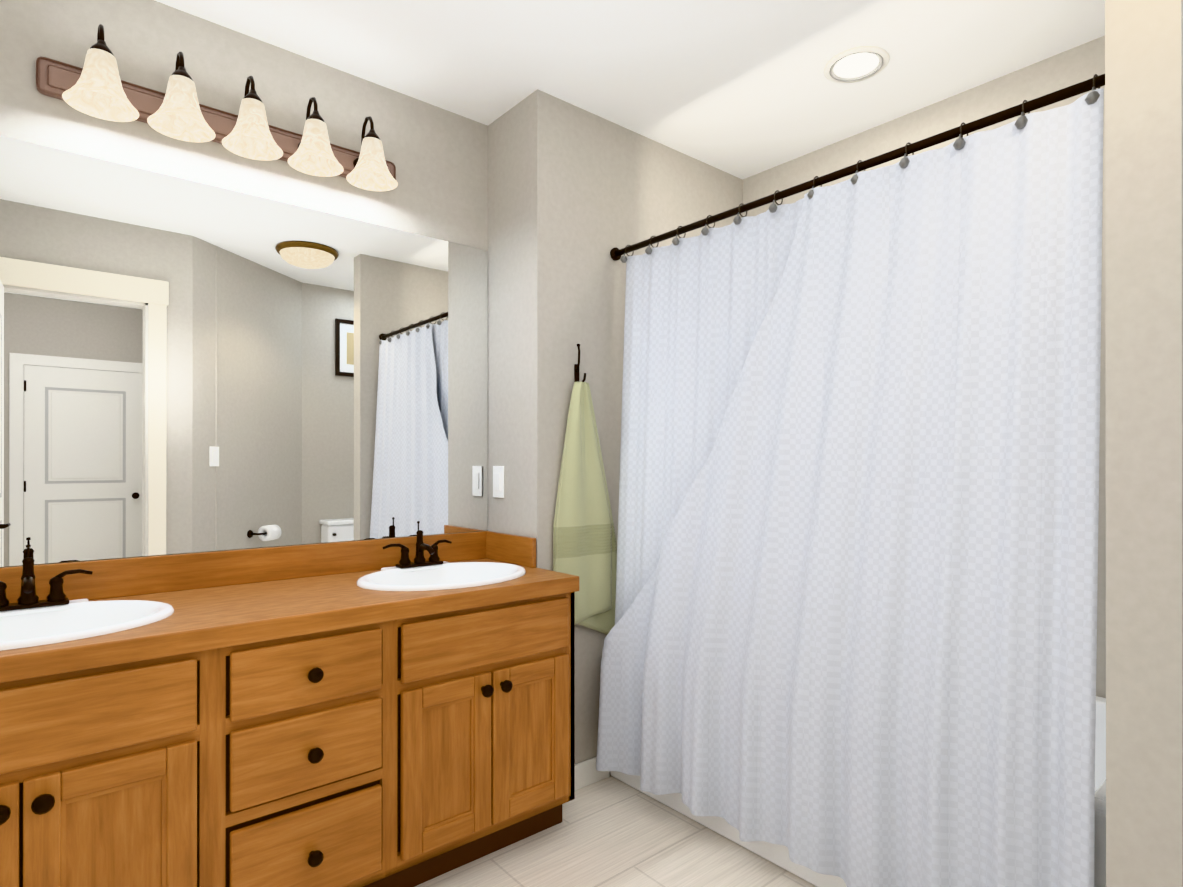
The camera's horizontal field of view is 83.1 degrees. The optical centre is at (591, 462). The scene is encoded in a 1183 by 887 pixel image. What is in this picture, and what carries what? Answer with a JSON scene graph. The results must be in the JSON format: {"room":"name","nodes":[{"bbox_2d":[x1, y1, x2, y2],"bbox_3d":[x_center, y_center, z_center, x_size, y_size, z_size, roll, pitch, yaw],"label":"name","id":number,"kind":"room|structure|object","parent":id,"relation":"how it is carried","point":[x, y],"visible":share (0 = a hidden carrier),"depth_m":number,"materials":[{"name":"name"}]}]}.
{"room":"bathroom","nodes":[
{"label":"bathroom","id":0,"kind":"room"},
{"bbox_2d":[0,0,487,567],"bbox_3d":[-1.220,-0.060,2.222,1.960,2.720,0.100,0,0,-40],"label":"wall","id":1,"kind":"structure","parent":0,"point":[436,156],"depth_m":2.21,"materials":[{"name":"paint"}]},
{"bbox_2d":[36,24,397,190],"bbox_3d":[-1.084,-1.112,2.124,1.050,0.248,0.227,0,0,-40],"label":"sconce","id":2,"kind":"object","parent":1,"relation":"attached to","point":[95,86],"visible":1,"depth_m":2.04,"materials":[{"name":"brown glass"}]},
{"bbox_2d":[0,136,487,566],"bbox_3d":[-1.141,-0.302,2.219,1.836,1.176,0.006,0,0,-40],"label":"mirror","id":3,"kind":"object","parent":1,"relation":"attached to","point":[187,366],"visible":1,"depth_m":2.16,"materials":[{"name":"clear glass"}]},
{"bbox_2d":[414,775,815,886],"bbox_3d":[0.675,1.348,0.494,4.200,0.100,5.400,0,0,-40],"label":"floor","id":4,"kind":"structure","parent":0,"point":[610,831],"depth_m":2.21,"materials":[{"name":"tile"}]},
{"bbox_2d":[0,531,578,886],"bbox_3d":[-0.932,0.794,1.970,1.837,1.012,0.648,0,0,-40],"label":"bathroom vanity","id":5,"kind":"object","parent":4,"relation":"on","point":[311,715],"visible":1,"depth_m":1.80,"materials":[{"name":"brown wood"}]},
{"bbox_2d":[0,544,92,611],"bbox_3d":[-1.461,0.300,1.732,0.275,0.165,0.130,0,0,-40],"label":"faucet","id":6,"kind":"object","parent":5,"relation":"on","point":[28,598],"visible":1,"depth_m":1.76,"materials":[{"name":"black metal"}]},
{"bbox_2d":[0,599,173,650],"bbox_3d":[-1.367,0.467,1.619,0.600,0.168,0.478,0,0,-40],"label":"sink","id":7,"kind":"object","parent":5,"relation":"in","point":[77,619],"visible":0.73,"depth_m":1.77,"materials":[{"name":"white ceramic"}]},
{"bbox_2d":[382,521,451,567],"bbox_3d":[-0.612,0.302,2.446,0.275,0.165,0.130,0,0,-40],"label":"faucet","id":8,"kind":"object","parent":5,"relation":"on","point":[419,558],"visible":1,"depth_m":2.46,"materials":[{"name":"black metal"}]},
{"bbox_2d":[357,561,525,590],"bbox_3d":[-0.517,0.468,2.333,0.600,0.168,0.478,0,0,-40],"label":"sink","id":9,"kind":"object","parent":5,"relation":"in","point":[448,575],"visible":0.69,"depth_m":2.44,"materials":[{"name":"white ceramic"}]},
{"bbox_2d":[610,696,1105,886],"bbox_3d":[0.960,1.040,2.407,0.897,0.520,1.694,0,0,-40],"label":"bathtub","id":10,"kind":"object","parent":4,"relation":"on","point":[777,854],"visible":0.12,"depth_m":2.17,"materials":[{"name":"white ceramic"}]},
{"bbox_2d":[488,89,742,763],"bbox_3d":[0.167,-0.058,3.152,1.360,2.720,0.460,0,0,-40],"label":"wall","id":11,"kind":"structure","parent":0,"point":[576,194],"depth_m":2.69,"materials":[{"name":"paint"}]},
{"bbox_2d":[493,466,503,497],"bbox_3d":[-0.383,0.081,2.742,0.009,0.130,0.080,0,0,-40],"label":"switch plate","id":12,"kind":"object","parent":11,"relation":"attached to","point":[498,481],"visible":1,"depth_m":2.73,"materials":[{"name":"white plastic"}]},
{"bbox_2d":[574,344,585,381],"bbox_3d":[-0.047,-0.382,2.633,0.041,0.165,0.060,0,0,-40],"label":"towel hook","id":13,"kind":"object","parent":11,"relation":"attached to","point":[576,372],"visible":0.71,"depth_m":2.65,"materials":[{"name":"black metal"}]},
{"bbox_2d":[553,381,616,633],"bbox_3d":[-0.012,0.205,2.656,0.316,1.042,0.051,0,0,-40],"label":"hanging towel","id":14,"kind":"object","parent":13,"relation":"hanging from","point":[584,543],"visible":0.92,"depth_m":2.65,"materials":[{"name":"fabric"}]},
{"bbox_2d":[575,756,609,790],"bbox_3d":[-0.064,1.251,2.648,0.357,0.100,0.012,0,0,-40],"label":"baseboard","id":15,"kind":"structure","parent":11,"relation":"attached to","point":[587,773],"depth_m":2.67,"materials":[{"name":"white"}]},
{"bbox_2d":[154,0,1104,179],"bbox_3d":[0.675,-1.472,0.499,4.200,0.100,5.400,0,0,-40],"label":"ceiling","id":16,"kind":"structure","parent":0,"point":[742,89],"depth_m":2.31,"materials":[{"name":"paint"}]},
{"bbox_2d":[823,46,889,83],"bbox_3d":[0.945,-1.415,2.384,0.220,0.009,0.220,0,0,-40],"label":"recessed light","id":17,"kind":"object","parent":16,"relation":"in","point":[856,64],"visible":1,"depth_m":2.38,"materials":[{"name":"white plastic"}]},
{"bbox_2d":[743,36,1105,697],"bbox_3d":[1.708,-0.060,2.299,0.100,2.720,2.830,0,0,-40],"label":"wall","id":18,"kind":"structure","parent":0,"point":[1074,66],"depth_m":2.50,"materials":[{"name":"paint"}]},
{"bbox_2d":[1105,0,1182,886],"bbox_3d":[1.501,-0.061,1.674,1.020,2.720,0.120,0,0,-40],"label":"wall","id":19,"kind":"structure","parent":0,"point":[1144,374],"depth_m":1.34,"materials":[{"name":"paint"}]},
{"bbox_2d":[610,74,1104,260],"bbox_3d":[0.644,-0.870,2.143,0.052,0.052,1.698,0,0,-40],"label":"curtain rod","id":20,"kind":"object","parent":19,"relation":"attached to","point":[1015,111],"visible":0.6,"depth_m":1.89,"materials":[{"name":"black metal"}]},
{"bbox_2d":[596,74,1103,886],"bbox_3d":[0.596,0.156,2.073,0.249,2.088,1.595,0,0,-40],"label":"shower curtain","id":21,"kind":"object","parent":20,"relation":"hanging from","point":[850,640],"visible":1,"depth_m":1.84,"materials":[{"name":"white fabric"}]}
]}

